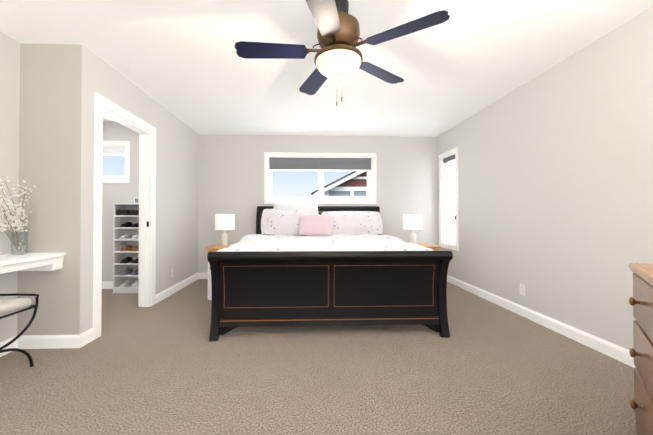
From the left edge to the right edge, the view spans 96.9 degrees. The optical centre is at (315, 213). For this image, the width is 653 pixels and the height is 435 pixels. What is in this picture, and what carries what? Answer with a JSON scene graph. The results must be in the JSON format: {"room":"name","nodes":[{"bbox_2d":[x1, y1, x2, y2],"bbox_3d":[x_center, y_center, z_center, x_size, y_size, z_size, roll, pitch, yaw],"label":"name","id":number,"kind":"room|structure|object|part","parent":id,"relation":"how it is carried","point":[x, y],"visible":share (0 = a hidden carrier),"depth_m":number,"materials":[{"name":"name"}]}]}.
{"room":"bedroom","nodes":[
{"label":"bedroom","id":0,"kind":"room"},
{"bbox_2d":[0,32,19,341],"bbox_3d":[-2.367,-0.165,0.378,0.120,2.440,4.107,0,-1,-2],"label":"wall","id":1,"kind":"structure","parent":0,"point":[9,98],"depth_m":2.24,"materials":[{"name":"grey paint"}]},
{"bbox_2d":[0,336,17,356],"bbox_3d":[-2.301,1.003,0.384,0.014,0.104,3.837,0,-1,-2],"label":"baseboard","id":2,"kind":"structure","parent":1,"relation":"attached to","point":[15,344],"depth_m":2.22,"materials":[{"name":"white wood"}]},
{"bbox_2d":[0,253,66,273],"bbox_3d":[-2.125,0.361,0.532,0.375,0.130,3.567,0,-1,-2],"label":"shelf","id":3,"kind":"object","parent":1,"relation":"attached to","point":[33,262],"visible":1,"depth_m":2.10,"materials":[{"name":"white wood"}]},
{"bbox_2d":[0,177,35,254],"bbox_3d":[-2.223,0.023,2.049,0.267,0.574,0.487,0,-1,-2],"label":"vase","id":4,"kind":"object","parent":3,"relation":"on","point":[14,223],"visible":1,"depth_m":2.16,"materials":[{"name":"clear glass"}]},
{"bbox_2d":[17,44,92,334],"bbox_3d":[-2.817,-0.147,2.356,1.845,2.440,0.122,0,-1,-2],"label":"wall","id":5,"kind":"structure","parent":0,"point":[55,130],"depth_m":2.32,"materials":[{"name":"grey paint"}]},
{"bbox_2d":[18,333,83,348],"bbox_3d":[-2.118,1.021,2.303,0.479,0.104,0.014,0,-1,-2],"label":"baseboard","id":6,"kind":"structure","parent":5,"relation":"attached to","point":[24,341],"depth_m":2.30,"materials":[{"name":"white wood"}]},
{"bbox_2d":[102,121,138,281],"bbox_3d":[-3.004,-0.129,4.275,1.845,2.440,0.120,0,-1,-2],"label":"wall","id":7,"kind":"structure","parent":0,"point":[112,193],"depth_m":4.22,"materials":[{"name":"grey paint"}]},
{"bbox_2d":[102,281,112,288],"bbox_3d":[-2.926,1.039,4.199,1.695,0.104,0.014,0,-1,-2],"label":"baseboard","id":8,"kind":"structure","parent":7,"relation":"attached to","point":[105,284],"depth_m":4.19,"materials":[{"name":"white wood"}]},
{"bbox_2d":[102,141,129,182],"bbox_3d":[-3.028,-0.754,4.272,0.625,0.620,0.136,0,-1,-2],"label":"trim","id":9,"kind":"structure","parent":7,"relation":"attached to","point":[116,147],"depth_m":4.21,"materials":[{"name":"white wood"}]},
{"bbox_2d":[91,54,198,327],"bbox_3d":[-2.002,-0.134,3.723,0.120,2.440,2.553,0,-1,-2],"label":"wall","id":10,"kind":"structure","parent":0,"point":[177,151],"depth_m":3.82,"materials":[{"name":"grey paint"}]},
{"bbox_2d":[93,92,155,339],"bbox_3d":[-1.975,0.021,2.963,0.156,2.115,1.000,0,-1,-2],"label":"door frame","id":11,"kind":"structure","parent":10,"relation":"attached to","point":[109,109],"depth_m":3.34,"materials":[{"name":"white wood"}]},
{"bbox_2d":[155,273,198,303],"bbox_3d":[-1.949,1.038,4.145,0.014,0.104,1.390,0,-1,-2],"label":"baseboard","id":12,"kind":"structure","parent":10,"relation":"attached to","point":[171,290],"depth_m":3.99,"materials":[{"name":"white wood"}]},
{"bbox_2d":[198,134,437,272],"bbox_3d":[0.066,-0.122,5.011,4.342,2.440,0.120,0,-1,-2],"label":"wall","id":13,"kind":"structure","parent":0,"point":[230,174],"depth_m":4.95,"materials":[{"name":"grey paint"}]},
{"bbox_2d":[199,273,207,278],"bbox_3d":[0.050,1.045,4.933,4.065,0.104,0.014,0,-1,-2],"label":"baseboard","id":14,"kind":"structure","parent":13,"relation":"attached to","point":[201,275],"depth_m":4.86,"materials":[{"name":"white wood"}]},
{"bbox_2d":[264,152,375,203],"bbox_3d":[0.084,-0.602,5.008,1.920,0.880,0.136,0,-1,-2],"label":"window","id":15,"kind":"structure","parent":13,"relation":"in","point":[320,163],"depth_m":4.97,"materials":[{"name":"white wood"}]},
{"bbox_2d":[0,279,637,434],"bbox_3d":[-0.743,1.117,1.700,6.347,0.100,6.820,0,-1,-2],"label":"floor","id":16,"kind":"structure","parent":0,"point":[165,366],"depth_m":1.86,"materials":[{"name":"carpet"}]},
{"bbox_2d":[0,293,38,366],"bbox_3d":[-2.143,0.816,1.744,0.366,0.504,0.626,0,-1,-2],"label":"bench","id":17,"kind":"object","parent":16,"relation":"on","point":[8,305],"visible":1,"depth_m":1.96,"materials":[{"name":"black metal"}]},
{"bbox_2d":[113,198,138,292],"bbox_3d":[-2.569,0.432,4.079,0.400,1.315,0.250,0,-1,-2],"label":"shoe rack","id":18,"kind":"object","parent":16,"relation":"on","point":[125,245],"visible":0.62,"depth_m":4.01,"materials":[{"name":"white laminate"}]},
{"bbox_2d":[205,244,231,275],"bbox_3d":[-1.357,0.793,4.471,0.550,0.600,0.484,0,-1,-2],"label":"nightstand","id":19,"kind":"object","parent":16,"relation":"on","point":[214,248],"visible":0.06,"depth_m":4.26,"materials":[{"name":"brown wood"}]},
{"bbox_2d":[215,213,234,245],"bbox_3d":[-1.413,0.240,4.496,0.300,0.507,0.300,0,-1,-2],"label":"lamp","id":20,"kind":"object","parent":19,"relation":"on","point":[224,222],"visible":1,"depth_m":4.39,"materials":[{"name":"white fabric"}]},
{"bbox_2d":[207,203,452,340],"bbox_3d":[0.074,0.458,3.655,2.174,1.275,2.504,0,-1,-2],"label":"bed","id":21,"kind":"object","parent":16,"relation":"on","point":[295,264],"visible":1,"depth_m":2.53,"materials":[{"name":"black painted wood"},{"name":"fabric"}]},
{"bbox_2d":[273,203,317,213],"bbox_3d":[-0.323,0.074,4.661,0.780,0.520,0.200,0,-11,-2],"label":"pillow","id":22,"kind":"object","parent":21,"relation":"on","point":[307,208],"depth_m":4.62,"materials":[{"name":"white fabric"}]},
{"bbox_2d":[299,214,331,235],"bbox_3d":[-0.002,0.169,4.349,0.520,0.400,0.150,0,-39,-2],"label":"pillow","id":23,"kind":"object","parent":21,"relation":"on","point":[313,224],"depth_m":4.27,"materials":[{"name":"pink fabric"}]},
{"bbox_3d":[0.052,0.485,4.815,2.050,1.223,0.183,0,-1,-2],"label":"headboard","id":24,"kind":"part","parent":21,"relation":"part of","materials":[{"name":"black"}]},
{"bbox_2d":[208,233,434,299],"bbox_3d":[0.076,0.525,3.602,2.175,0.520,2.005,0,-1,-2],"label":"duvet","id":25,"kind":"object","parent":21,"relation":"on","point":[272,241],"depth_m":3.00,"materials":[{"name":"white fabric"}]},
{"bbox_3d":[0.132,0.701,2.489,2.050,0.767,0.174,0,-1,-2],"label":"footboard","id":26,"kind":"part","parent":21,"relation":"part of","materials":[{"name":"black wood"}]},
{"bbox_2d":[416,243,440,250],"bbox_3d":[1.611,0.794,4.574,0.550,0.600,0.484,0,-1,-2],"label":"nightstand","id":27,"kind":"object","parent":16,"relation":"on","point":[433,247],"visible":0.02,"depth_m":4.38,"materials":[{"name":"brown wood"}]},
{"bbox_2d":[403,213,422,243],"bbox_3d":[1.545,0.241,4.599,0.300,0.507,0.300,0,-1,-2],"label":"lamp","id":28,"kind":"object","parent":27,"relation":"on","point":[412,222],"visible":0.9,"depth_m":4.49,"materials":[{"name":"white fabric"}]},
{"bbox_2d":[629,263,652,434],"bbox_3d":[1.166,0.647,0.603,0.526,0.820,1.850,0,-1,40],"label":"dresser","id":29,"kind":"object","parent":16,"relation":"on","point":[641,352],"visible":1,"depth_m":1.25,"materials":[{"name":"brown wood"}]},
{"bbox_2d":[0,0,652,136],"bbox_3d":[-0.743,-1.423,1.723,6.347,0.100,6.820,0,-1,-2],"label":"ceiling","id":30,"kind":"structure","parent":0,"point":[184,62],"depth_m":2.45,"materials":[{"name":"white paint"}]},
{"bbox_2d":[235,0,449,105],"bbox_3d":[0.100,-1.034,1.886,1.233,0.674,1.280,0,-1,-2],"label":"ceiling fan","id":31,"kind":"object","parent":30,"relation":"hanging from","point":[338,55],"visible":1,"depth_m":1.80,"materials":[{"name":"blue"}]},
{"bbox_2d":[437,6,652,349],"bbox_3d":[2.289,-0.152,1.816,0.120,2.440,6.660,0,-1,-2],"label":"wall","id":32,"kind":"structure","parent":0,"point":[555,175],"depth_m":2.52,"materials":[{"name":"grey paint"}]},
{"bbox_2d":[439,147,458,250],"bbox_3d":[2.176,-0.220,4.635,0.150,1.560,0.610,0,-1,-2],"label":"window","id":33,"kind":"structure","parent":32,"relation":"in","point":[446,158],"depth_m":4.82,"materials":[{"name":"white"}]},
{"bbox_2d":[520,284,524,295],"bbox_3d":[2.183,0.805,3.052,0.006,0.114,0.070,0,-1,-2],"label":"electrical outlet","id":34,"kind":"object","parent":32,"relation":"attached to","point":[522,289],"visible":1,"depth_m":3.05,"materials":[{"name":"white plastic"}]},
{"bbox_2d":[447,275,635,367],"bbox_3d":[2.222,1.016,1.803,0.014,0.104,6.420,0,-1,-2],"label":"baseboard","id":35,"kind":"structure","parent":32,"relation":"attached to","point":[614,351],"depth_m":2.61,"materials":[{"name":"white wood"}]},
{"label":"outside","id":36,"kind":"structure","parent":0,"visible":0},
{"bbox_2d":[311,171,366,197],"bbox_3d":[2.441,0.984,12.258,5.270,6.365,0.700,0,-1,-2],"label":"house","id":37,"kind":"structure","parent":36,"point":[354,183],"depth_m":12.36,"materials":[{"name":"white"}]},
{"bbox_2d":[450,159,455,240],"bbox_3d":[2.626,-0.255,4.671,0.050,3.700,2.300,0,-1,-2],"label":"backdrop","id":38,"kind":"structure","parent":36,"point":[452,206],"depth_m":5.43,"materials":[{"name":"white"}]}
]}

